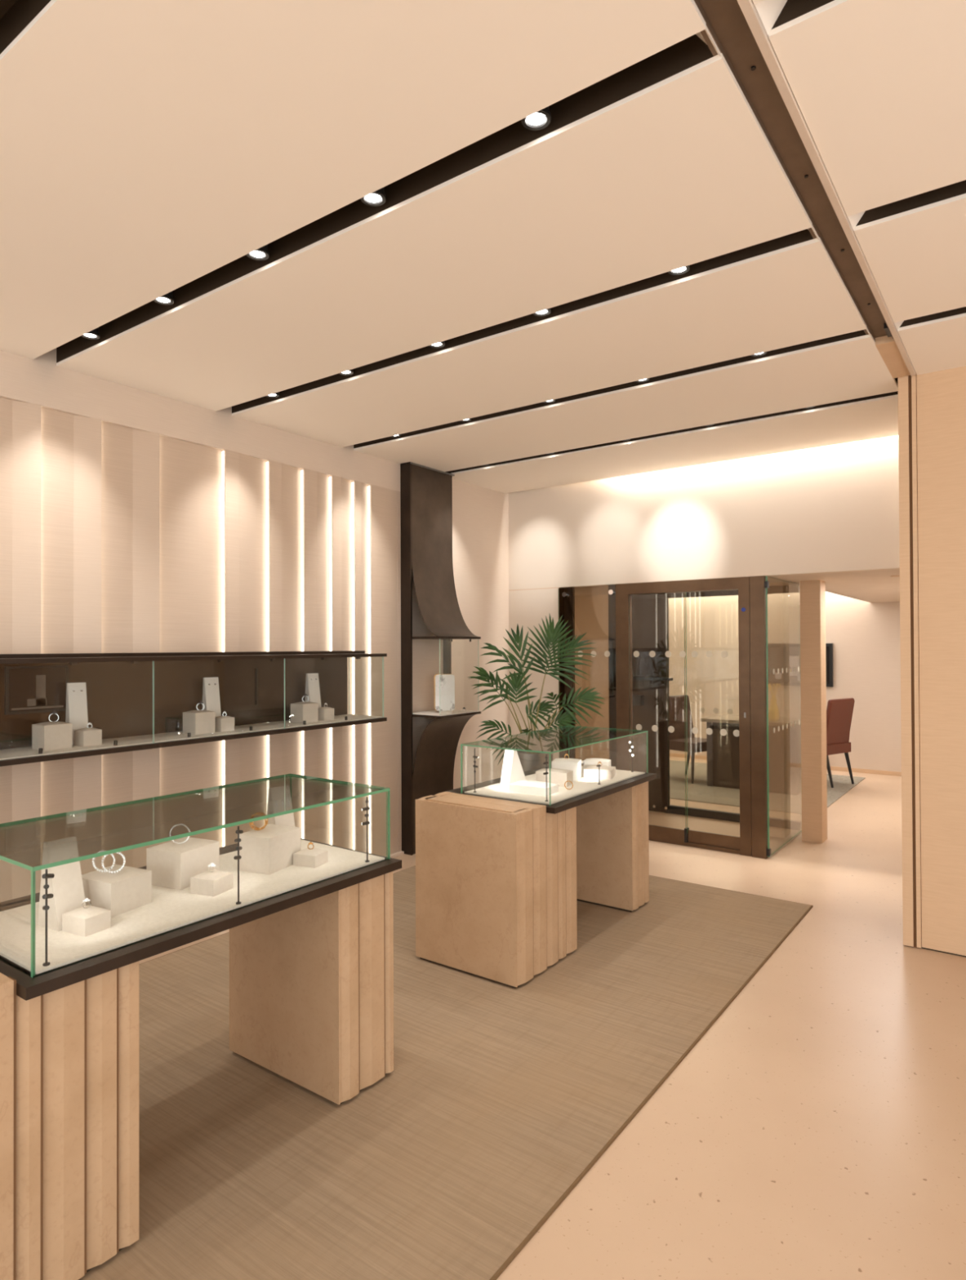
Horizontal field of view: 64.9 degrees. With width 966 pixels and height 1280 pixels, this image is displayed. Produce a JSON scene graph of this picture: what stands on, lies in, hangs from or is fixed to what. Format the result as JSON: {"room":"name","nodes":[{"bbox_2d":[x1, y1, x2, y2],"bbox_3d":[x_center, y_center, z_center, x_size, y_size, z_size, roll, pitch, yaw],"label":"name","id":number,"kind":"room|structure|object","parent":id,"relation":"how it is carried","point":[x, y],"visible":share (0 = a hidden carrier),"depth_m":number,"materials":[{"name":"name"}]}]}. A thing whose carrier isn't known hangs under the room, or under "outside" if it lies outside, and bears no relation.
{"room":"shop","nodes":[
{"label":"shop","id":0,"kind":"room"},
{"bbox_2d":[0,347,509,902],"bbox_3d":[-2.565,0.026,3.350,0.130,3.230,9.400,-1,-1,36],"label":"wall","id":1,"kind":"structure","parent":0,"point":[133,520],"depth_m":4.54,"materials":[{"name":"paint"}]},
{"bbox_2d":[0,650,386,766],"bbox_3d":[-1.865,0.309,3.885,0.368,0.483,3.591,-1,-1,36],"label":"display case","id":2,"kind":"object","parent":1,"relation":"attached to","point":[131,695],"depth_m":4.26,"materials":[{"name":"brown wood"}]},
{"bbox_2d":[4,665,68,715],"bbox_3d":[-2.186,0.242,3.728,0.012,0.230,0.290,-1,-1,36],"label":"framed panel","id":3,"kind":"object","parent":2,"relation":"attached to","point":[28,689],"visible":0.96,"depth_m":3.71,"materials":[{"name":"black metal"}]},
{"bbox_2d":[31,721,71,751],"bbox_3d":[-2.059,0.455,3.631,0.115,0.128,0.129,-1,-1,34],"label":"block","id":4,"kind":"object","parent":2,"relation":"on","point":[47,735],"visible":1,"depth_m":3.59,"materials":[{"name":"fabric"}]},
{"bbox_2d":[48,711,58,721],"bbox_3d":[-2.053,0.365,3.633,0.044,0.057,0.017,0,-1,-33],"label":"ring","id":5,"kind":"object","parent":4,"relation":"on","point":[53,712],"visible":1,"depth_m":3.63,"materials":[{"name":"white metal"}]},
{"bbox_2d":[65,682,88,745],"bbox_3d":[-2.035,0.367,3.808,0.088,0.306,0.085,-1,-1,45],"label":"stand","id":6,"kind":"object","parent":2,"relation":"on","point":[76,714],"visible":0.64,"depth_m":3.79,"materials":[{"name":"white leather"}]},
{"bbox_2d":[74,727,102,746],"bbox_3d":[-1.951,0.477,3.754,0.083,0.085,0.092,-1,-1,34],"label":"block","id":7,"kind":"object","parent":2,"relation":"on","point":[83,737],"visible":0.99,"depth_m":3.72,"materials":[{"name":"fabric"}]},
{"bbox_2d":[113,740,117,745],"bbox_3d":[-1.805,0.506,3.730,0.018,0.027,0.021,0,-1,-32],"label":"light","id":8,"kind":"object","parent":2,"relation":"on","point":[115,742],"depth_m":3.72,"materials":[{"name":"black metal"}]},
{"bbox_2d":[182,710,215,734],"bbox_3d":[-1.596,0.459,4.268,0.115,0.128,0.129,-1,-1,34],"label":"block","id":9,"kind":"object","parent":2,"relation":"on","point":[194,722],"visible":0.99,"depth_m":4.23,"materials":[{"name":"fabric"}]},
{"bbox_2d":[195,700,204,710],"bbox_3d":[-1.589,0.369,4.270,0.044,0.057,0.017,0,-1,-33],"label":"ring","id":10,"kind":"object","parent":9,"relation":"on","point":[200,701],"visible":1,"depth_m":4.26,"materials":[{"name":"white metal"}]},
{"bbox_2d":[201,676,221,716],"bbox_3d":[-1.583,0.371,4.431,0.088,0.306,0.085,-1,-1,45],"label":"stand","id":11,"kind":"object","parent":2,"relation":"on","point":[211,694],"visible":0.64,"depth_m":4.42,"materials":[{"name":"white leather"}]},
{"bbox_2d":[215,715,234,732],"bbox_3d":[-1.497,0.481,4.378,0.083,0.085,0.092,-1,-1,34],"label":"block","id":12,"kind":"object","parent":2,"relation":"on","point":[223,723],"visible":0.86,"depth_m":4.34,"materials":[{"name":"fabric"}]},
{"bbox_2d":[290,702,317,723],"bbox_3d":[-1.149,0.462,4.883,0.115,0.128,0.129,-1,-1,34],"label":"block","id":13,"kind":"object","parent":2,"relation":"on","point":[300,712],"visible":0.98,"depth_m":4.84,"materials":[{"name":"fabric"}]},
{"bbox_2d":[304,673,321,707],"bbox_3d":[-1.129,0.375,5.054,0.088,0.306,0.085,-1,-1,45],"label":"stand","id":14,"kind":"object","parent":2,"relation":"on","point":[312,688],"visible":0.61,"depth_m":5.04,"materials":[{"name":"white leather"}]},
{"bbox_2d":[317,706,333,720],"bbox_3d":[-1.042,0.484,5.003,0.083,0.085,0.092,-1,-1,34],"label":"block","id":15,"kind":"object","parent":2,"relation":"on","point":[324,713],"visible":0.88,"depth_m":4.97,"materials":[{"name":"fabric"}]},
{"bbox_2d":[385,850,404,857],"bbox_3d":[-1.776,1.636,4.309,0.050,0.020,3.895,-1,-1,36],"label":"baseboard","id":16,"kind":"structure","parent":1,"relation":"attached to","point":[399,853],"depth_m":5.81,"materials":[{"name":"wood"}]},
{"bbox_2d":[0,0,965,493],"bbox_3d":[0.324,-1.480,1.223,7.290,0.120,9.345,-1,-1,36],"label":"ceiling","id":17,"kind":"structure","parent":0,"point":[148,148],"depth_m":2.55,"materials":[{"name":"beige paint"}]},
{"bbox_2d":[80,327,99,339],"bbox_3d":[-1.823,-1.446,3.525,0.082,0.070,0.082,-1,-1,36],"label":"recessed light","id":18,"kind":"object","parent":17,"relation":"in","point":[94,334],"visible":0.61,"depth_m":3.52,"materials":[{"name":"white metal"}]},
{"bbox_2d":[153,291,173,305],"bbox_3d":[-1.334,-1.451,3.169,0.082,0.070,0.082,-1,-1,36],"label":"recessed light","id":19,"kind":"object","parent":17,"relation":"in","point":[166,299],"visible":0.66,"depth_m":3.17,"materials":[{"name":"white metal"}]},
{"bbox_2d":[246,244,268,260],"bbox_3d":[-0.833,-1.457,2.804,0.082,0.070,0.082,-1,-1,36],"label":"recessed light","id":20,"kind":"object","parent":17,"relation":"in","point":[261,253],"visible":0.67,"depth_m":2.81,"materials":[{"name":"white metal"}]},
{"bbox_2d":[266,392,279,397],"bbox_3d":[-1.214,-1.441,4.362,0.082,0.070,0.082,-1,-1,36],"label":"recessed light","id":21,"kind":"object","parent":17,"relation":"in","point":[276,394],"visible":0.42,"depth_m":4.38,"materials":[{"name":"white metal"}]},
{"bbox_2d":[338,368,353,375],"bbox_3d":[-0.725,-1.446,4.006,0.082,0.070,0.082,-1,-1,36],"label":"recessed light","id":22,"kind":"object","parent":17,"relation":"in","point":[349,371],"visible":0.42,"depth_m":4.02,"materials":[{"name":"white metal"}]},
{"bbox_2d":[360,186,386,206],"bbox_3d":[-0.355,-1.462,2.457,0.082,0.070,0.082,-1,-1,36],"label":"recessed light","id":23,"kind":"object","parent":17,"relation":"in","point":[378,197],"visible":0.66,"depth_m":2.46,"materials":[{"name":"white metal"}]},
{"bbox_2d":[428,341,444,347],"bbox_3d":[-0.224,-1.452,3.641,0.082,0.070,0.082,-1,-1,36],"label":"recessed light","id":24,"kind":"object","parent":17,"relation":"in","point":[439,344],"visible":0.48,"depth_m":3.65,"materials":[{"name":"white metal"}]},
{"bbox_2d":[520,106,551,130],"bbox_3d":[0.146,-1.467,2.092,0.082,0.070,0.082,-1,-1,36],"label":"recessed light","id":25,"kind":"object","parent":17,"relation":"in","point":[540,119],"visible":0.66,"depth_m":2.10,"materials":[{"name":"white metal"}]},
{"bbox_2d":[532,307,551,316],"bbox_3d":[0.253,-1.457,3.294,0.082,0.070,0.082,-1,-1,36],"label":"recessed light","id":26,"kind":"object","parent":17,"relation":"in","point":[546,312],"visible":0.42,"depth_m":3.31,"materials":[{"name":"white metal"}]},
{"bbox_2d":[542,399,555,402],"bbox_3d":[0.385,-1.447,4.478,0.082,0.070,0.082,-1,-1,36],"label":"recessed light","id":27,"kind":"object","parent":17,"relation":"in","point":[553,400],"visible":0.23,"depth_m":4.50,"materials":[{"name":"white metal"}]},
{"bbox_2d":[635,377,648,382],"bbox_3d":[0.862,-1.452,4.131,0.082,0.070,0.082,-1,-1,36],"label":"recessed light","id":28,"kind":"object","parent":17,"relation":"in","point":[647,379],"visible":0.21,"depth_m":4.15,"materials":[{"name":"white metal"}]},
{"bbox_2d":[667,265,689,275],"bbox_3d":[0.755,-1.462,2.929,0.082,0.070,0.082,-1,-1,36],"label":"recessed light","id":29,"kind":"object","parent":17,"relation":"in","point":[682,270],"visible":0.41,"depth_m":2.94,"materials":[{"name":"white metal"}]},
{"bbox_2d":[750,351,766,356],"bbox_3d":[1.364,-1.457,3.766,0.082,0.070,0.082,-1,-1,36],"label":"recessed light","id":30,"kind":"object","parent":17,"relation":"in","point":[763,353],"visible":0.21,"depth_m":3.79,"materials":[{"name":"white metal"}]},
{"bbox_2d":[138,748,965,1279],"bbox_3d":[1.003,1.678,3.650,9.300,0.100,14.100,-1,-1,36],"label":"floor","id":31,"kind":"structure","parent":0,"point":[815,1130],"depth_m":2.59,"materials":[{"name":"stone"}]},
{"bbox_2d":[400,462,480,855],"bbox_3d":[-0.331,0.135,6.019,0.402,3.040,0.548,-1,-1,36],"label":"niche","id":32,"kind":"object","parent":31,"relation":"on","point":[431,616],"visible":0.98,"depth_m":6.00,"materials":[{"name":"wood"}]},
{"bbox_2d":[434,674,454,712],"bbox_3d":[-0.302,0.420,5.994,0.160,0.301,0.065,0,-1,-14],"label":"plaque","id":33,"kind":"object","parent":32,"relation":"on","point":[446,704],"visible":1,"depth_m":5.98,"materials":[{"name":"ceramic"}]},
{"bbox_2d":[79,866,812,1279],"bbox_3d":[-0.645,1.626,3.150,2.547,0.010,5.550,-1,-1,36],"label":"area rug","id":34,"kind":"object","parent":31,"relation":"on","point":[497,1100],"visible":0.54,"depth_m":2.62,"materials":[{"name":"carpet"}]},
{"bbox_2d":[0,773,401,1279],"bbox_3d":[-1.038,1.082,2.386,0.707,1.067,1.558,-1,-1,36],"label":"display table","id":35,"kind":"object","parent":34,"relation":"on","point":[311,949],"visible":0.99,"depth_m":2.03,"materials":[{"name":"wood"}]},
{"bbox_2d":[37,836,85,931],"bbox_3d":[-1.192,0.687,2.156,0.103,0.236,0.085,-1,-1,30],"label":"stand","id":36,"kind":"object","parent":35,"relation":"on","point":[66,886],"visible":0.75,"depth_m":2.14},
{"bbox_2d":[62,905,111,937],"bbox_3d":[-1.101,0.775,2.110,0.097,0.058,0.078,0,-1,27],"label":"block","id":37,"kind":"object","parent":35,"relation":"on","point":[81,922],"visible":0.99,"depth_m":2.08,"materials":[{"name":"fabric"}]},
{"bbox_2d":[81,897,91,908],"bbox_3d":[-1.101,0.732,2.110,0.025,0.032,0.010,0,-1,-16],"label":"ring","id":38,"kind":"object","parent":37,"relation":"on","point":[86,900],"visible":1,"depth_m":2.11,"materials":[{"name":"white metal"}]},
{"bbox_2d":[81,864,151,917],"bbox_3d":[-1.117,0.752,2.299,0.156,0.108,0.143,0,-1,26],"label":"block","id":39,"kind":"object","parent":35,"relation":"on","point":[130,888],"visible":0.8,"depth_m":2.25,"materials":[{"name":"fabric"}]},
{"bbox_2d":[92,849,115,872],"bbox_3d":[-1.139,0.665,2.281,0.067,0.068,0.007,0,-1,-7],"label":"bracelet","id":40,"kind":"object","parent":39,"relation":"on","point":[102,851],"visible":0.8,"depth_m":2.28,"materials":[{"name":"white metal"}]},
{"bbox_2d":[101,852,125,873],"bbox_3d":[-1.105,0.664,2.271,0.067,0.068,0.007,0,-1,-18],"label":"bracelet","id":41,"kind":"object","parent":39,"relation":"on","point":[119,853],"visible":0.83,"depth_m":2.27,"materials":[{"name":"white metal"}]},
{"bbox_2d":[146,836,219,889],"bbox_3d":[-1.008,0.744,2.556,0.152,0.128,0.170,0,-1,25],"label":"block","id":42,"kind":"object","parent":35,"relation":"on","point":[172,865],"visible":0.91,"depth_m":2.49,"materials":[{"name":"fabric"}]},
{"bbox_2d":[169,823,190,844],"bbox_3d":[-1.010,0.646,2.530,0.067,0.067,0.005,0,-1,-7],"label":"bracelet","id":43,"kind":"object","parent":42,"relation":"on","point":[171,828],"visible":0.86,"depth_m":2.53,"materials":[{"name":"white metal"}]},
{"bbox_2d":[0,838,401,1000],"bbox_3d":[-0.965,0.828,2.489,0.707,0.029,1.291,-1,-1,36],"label":"tabletop","id":44,"kind":"object","parent":35,"relation":"on","point":[174,918],"depth_m":2.20,"materials":[{"name":"brown metal"}]},
{"bbox_2d":[190,870,233,897],"bbox_3d":[-0.871,0.776,2.440,0.092,0.060,0.092,0,-1,22],"label":"block","id":45,"kind":"object","parent":35,"relation":"on","point":[206,883],"visible":0.98,"depth_m":2.41,"materials":[{"name":"fabric"}]},
{"bbox_2d":[208,862,216,872],"bbox_3d":[-0.871,0.732,2.441,0.026,0.033,0.014,0,-1,-4],"label":"ring","id":46,"kind":"object","parent":45,"relation":"on","point":[211,864],"visible":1,"depth_m":2.44,"materials":[{"name":"white metal"}]},
{"bbox_2d":[239,824,300,875],"bbox_3d":[-0.763,0.741,2.717,0.138,0.134,0.175,0,-1,23],"label":"block","id":47,"kind":"object","parent":35,"relation":"on","point":[269,850],"visible":0.88,"depth_m":2.65,"materials":[{"name":"fabric"}]},
{"bbox_2d":[248,812,267,831],"bbox_3d":[-0.796,0.644,2.696,0.065,0.066,0.029,0,-1,2],"label":"bracelet","id":48,"kind":"object","parent":47,"relation":"on","point":[251,824],"visible":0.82,"depth_m":2.69,"materials":[{"name":"yellow metal"}]},
{"bbox_2d":[266,785,294,826],"bbox_3d":[-0.771,0.687,2.905,0.113,0.246,0.080,-1,-1,45],"label":"stand","id":49,"kind":"object","parent":47,"relation":"on","point":[279,793],"visible":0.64,"depth_m":2.89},
{"bbox_2d":[275,798,289,808],"bbox_3d":[-0.765,0.625,2.900,0.009,0.031,0.060,-1,-1,45],"label":"earring","id":50,"kind":"object","parent":49,"relation":"hanging from","point":[288,799],"visible":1,"depth_m":2.90,"materials":[{"name":"white metal"}]},
{"bbox_2d":[293,848,328,867],"bbox_3d":[-0.622,0.781,2.741,0.092,0.052,0.083,0,-1,22],"label":"block","id":51,"kind":"object","parent":35,"relation":"on","point":[315,857],"visible":0.96,"depth_m":2.71,"materials":[{"name":"fabric"}]},
{"bbox_2d":[307,841,314,849],"bbox_3d":[-0.622,0.743,2.742,0.024,0.030,0.009,0,-1,-4],"label":"ring","id":52,"kind":"object","parent":51,"relation":"on","point":[310,842],"visible":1,"depth_m":2.74,"materials":[{"name":"yellow metal"}]},
{"bbox_2d":[415,725,656,988],"bbox_3d":[0.348,1.093,4.290,0.707,1.067,1.482,-1,-1,36],"label":"display table","id":53,"kind":"object","parent":34,"relation":"on","point":[501,874],"visible":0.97,"depth_m":3.80,"materials":[{"name":"wood"}]},
{"bbox_2d":[499,749,525,789],"bbox_3d":[0.171,0.710,4.234,0.142,0.216,0.075,0,-1,-38],"label":"stand","id":54,"kind":"object","parent":53,"relation":"on","point":[512,770],"visible":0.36,"depth_m":4.20,"materials":[{"name":"white leather"}]},
{"bbox_2d":[508,780,558,795],"bbox_3d":[0.272,0.788,4.077,0.230,0.055,0.138,-1,-1,30],"label":"block","id":55,"kind":"object","parent":53,"relation":"on","point":[527,787],"visible":0.94,"depth_m":4.03,"materials":[{"name":"white leather"}]},
{"bbox_2d":[444,764,656,813],"bbox_3d":[0.424,0.839,4.398,0.707,0.029,1.220,-1,-1,36],"label":"tabletop","id":56,"kind":"object","parent":53,"relation":"on","point":[584,790],"depth_m":4.13,"materials":[{"name":"brown metal"}]},
{"bbox_2d":[535,768,573,786],"bbox_3d":[0.404,0.775,4.302,0.184,0.085,0.110,0,-1,25],"label":"block","id":57,"kind":"object","parent":53,"relation":"on","point":[559,776],"visible":0.86,"depth_m":4.26,"materials":[{"name":"fabric"}]},
{"bbox_2d":[551,758,581,780],"bbox_3d":[0.495,0.761,4.495,0.156,0.115,0.129,0,-1,16],"label":"block","id":58,"kind":"object","parent":53,"relation":"on","point":[571,764],"visible":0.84,"depth_m":4.44,"materials":[{"name":"white leather"}]},
{"bbox_2d":[564,780,573,790],"bbox_3d":[0.467,0.790,4.132,0.051,0.051,0.007,0,-1,19],"label":"bracelet","id":59,"kind":"object","parent":53,"relation":"on","point":[567,780],"visible":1,"depth_m":4.13,"materials":[{"name":"yellow metal"}]},
{"bbox_2d":[582,758,610,771],"bbox_3d":[0.717,0.782,4.766,0.156,0.075,0.101,0,-1,19],"label":"block","id":60,"kind":"object","parent":53,"relation":"on","point":[588,762],"visible":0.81,"depth_m":4.73,"materials":[{"name":"white leather"}]},
{"bbox_2d":[583,765,615,779],"bbox_3d":[0.701,0.788,4.556,0.166,0.060,0.156,0,-1,19],"label":"block","id":61,"kind":"object","parent":53,"relation":"on","point":[589,771],"visible":0.94,"depth_m":4.49,"materials":[{"name":"fabric"}]},
{"bbox_2d":[466,613,604,772],"bbox_3d":[0.382,0.722,5.385,0.981,1.829,0.342,0,-1,-8],"label":"potted palm","id":62,"kind":"object","parent":34,"relation":"on","point":[529,761],"visible":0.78,"depth_m":5.40,"materials":[{"name":"green plant"}]},
{"bbox_2d":[516,750,552,772],"bbox_3d":[0.366,1.217,5.415,0.270,0.840,0.270,-1,-1,36],"label":"planter","id":63,"kind":"object","parent":62,"relation":"on","point":[529,761],"depth_m":5.30,"materials":[{"name":"silver metal"}]},
{"bbox_2d":[669,760,865,814],"bbox_3d":[2.677,1.665,8.986,2.930,0.008,2.500,-1,-1,36],"label":"area rug","id":64,"kind":"object","parent":31,"relation":"on","point":[699,791],"visible":0.21,"depth_m":8.30,"materials":[{"name":"beige carpet"}]},
{"bbox_2d":[669,694,706,783],"bbox_3d":[2.473,1.171,9.088,0.480,0.988,0.515,0,-1,-34],"label":"dining chair","id":65,"kind":"object","parent":64,"relation":"on","point":[682,737],"visible":0.54,"depth_m":9.19,"materials":[{"name":"brown leather"}]},
{"bbox_2d":[700,714,800,795],"bbox_3d":[3.104,1.272,8.567,1.080,0.767,0.680,-1,-1,36],"label":"desk","id":66,"kind":"object","parent":64,"relation":"on","point":[722,751],"visible":0.64,"depth_m":8.32,"materials":[{"name":"brown wood"}]},
{"bbox_2d":[768,683,780,720],"bbox_3d":[3.209,0.684,8.370,0.148,0.405,0.155,-1,-1,36],"label":"flower vase","id":67,"kind":"object","parent":66,"relation":"on","point":[773,712],"visible":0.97,"depth_m":8.34,"materials":[{"name":"yellow ceramic"}]},
{"bbox_2d":[826,697,854,787],"bbox_3d":[3.937,1.163,8.803,0.480,0.988,0.515,0,-1,-34],"label":"dining chair","id":68,"kind":"object","parent":64,"relation":"on","point":[839,712],"visible":0.63,"depth_m":8.61,"materials":[{"name":"brown leather"}]},
{"bbox_2d":[799,579,826,843],"bbox_3d":[2.724,0.579,6.258,0.156,2.130,0.188,-1,-1,36],"label":"column","id":69,"kind":"structure","parent":31,"relation":"on","point":[812,593],"depth_m":6.19,"materials":[{"name":"brown wood"}]},
{"bbox_2d":[558,585,609,713],"bbox_3d":[0.908,0.585,6.606,0.568,2.100,0.013,-1,-1,36],"label":"glass panel","id":70,"kind":"object","parent":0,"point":[566,609],"depth_m":6.73,"materials":[{"name":"beige"}]},
{"bbox_2d":[508,435,899,759],"bbox_3d":[1.629,0.033,6.184,3.540,3.230,0.122,-1,-1,36],"label":"wall","id":71,"kind":"structure","parent":0,"point":[832,508],"depth_m":6.04,"materials":[{"name":"beige paint"}]},
{"bbox_2d":[558,575,801,858],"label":"door","id":72,"kind":"structure","parent":71,"relation":"in","point":[638,653],"depth_m":6.38,"materials":[{"name":"brown wood"}]},
{"bbox_2d":[574,576,799,595],"bbox_3d":[0.757,-0.506,7.534,4.370,0.080,1.030,-1,-1,36],"label":"trim","id":73,"kind":"structure","parent":71,"relation":"attached to","point":[595,590],"depth_m":6.93,"materials":[{"name":"wood"}]},
{"bbox_2d":[574,591,901,772],"bbox_3d":[3.619,0.278,10.412,5.600,2.800,0.100,-1,-1,36],"label":"wall","id":74,"kind":"structure","parent":0,"point":[864,636],"depth_m":10.10,"materials":[{"name":"paint"}]},
{"bbox_2d":[575,746,901,776],"bbox_3d":[3.526,1.653,10.400,5.440,0.050,0.015,-1,-1,36],"label":"baseboard","id":75,"kind":"structure","parent":74,"relation":"attached to","point":[677,755],"depth_m":9.66,"materials":[{"name":"brown wood"}]},
{"bbox_2d":[767,643,833,686],"bbox_3d":[4.138,0.324,9.939,0.815,0.555,0.054,-1,-1,36],"label":"wall picture","id":76,"kind":"object","parent":74,"relation":"attached to","point":[780,655],"visible":0.56,"depth_m":9.99,"materials":[{"name":"black metal"}]},
{"bbox_2d":[825,590,871,602],"bbox_3d":[3.832,-0.759,8.068,0.040,0.570,3.450,-1,-1,36],"label":"trim","id":77,"kind":"structure","parent":74,"relation":"attached to","point":[825,590],"depth_m":8.23,"materials":[{"name":"fabric"}]},
{"bbox_2d":[897,365,965,957],"bbox_3d":[3.789,0.086,2.984,3.783,3.050,0.115,-1,-1,36],"label":"wall","id":78,"kind":"structure","parent":0,"point":[931,406],"depth_m":3.97,"materials":[{"name":"brown wood"}]},
{"bbox_2d":[693,0,915,377],"bbox_3d":[-0.141,-1.462,0.779,0.130,0.102,8.080,-1,-1,36],"label":"beam","id":79,"kind":"structure","parent":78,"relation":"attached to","point":[736,28],"depth_m":2.22,"materials":[{"name":"wood"}]},
{"bbox_3d":[4.028,0.025,6.443,0.055,3.230,5.840,-1,-1,36],"label":"wall","id":80,"kind":"structure","parent":0,"visible":0},
{"bbox_2d":[773,569,899,602],"bbox_3d":[3.995,-0.520,7.311,1.130,0.084,4.480,-1,-1,36],"label":"ceiling","id":81,"kind":"structure","parent":80,"relation":"attached to","point":[873,586],"depth_m":6.50,"materials":[{"name":"paint"}]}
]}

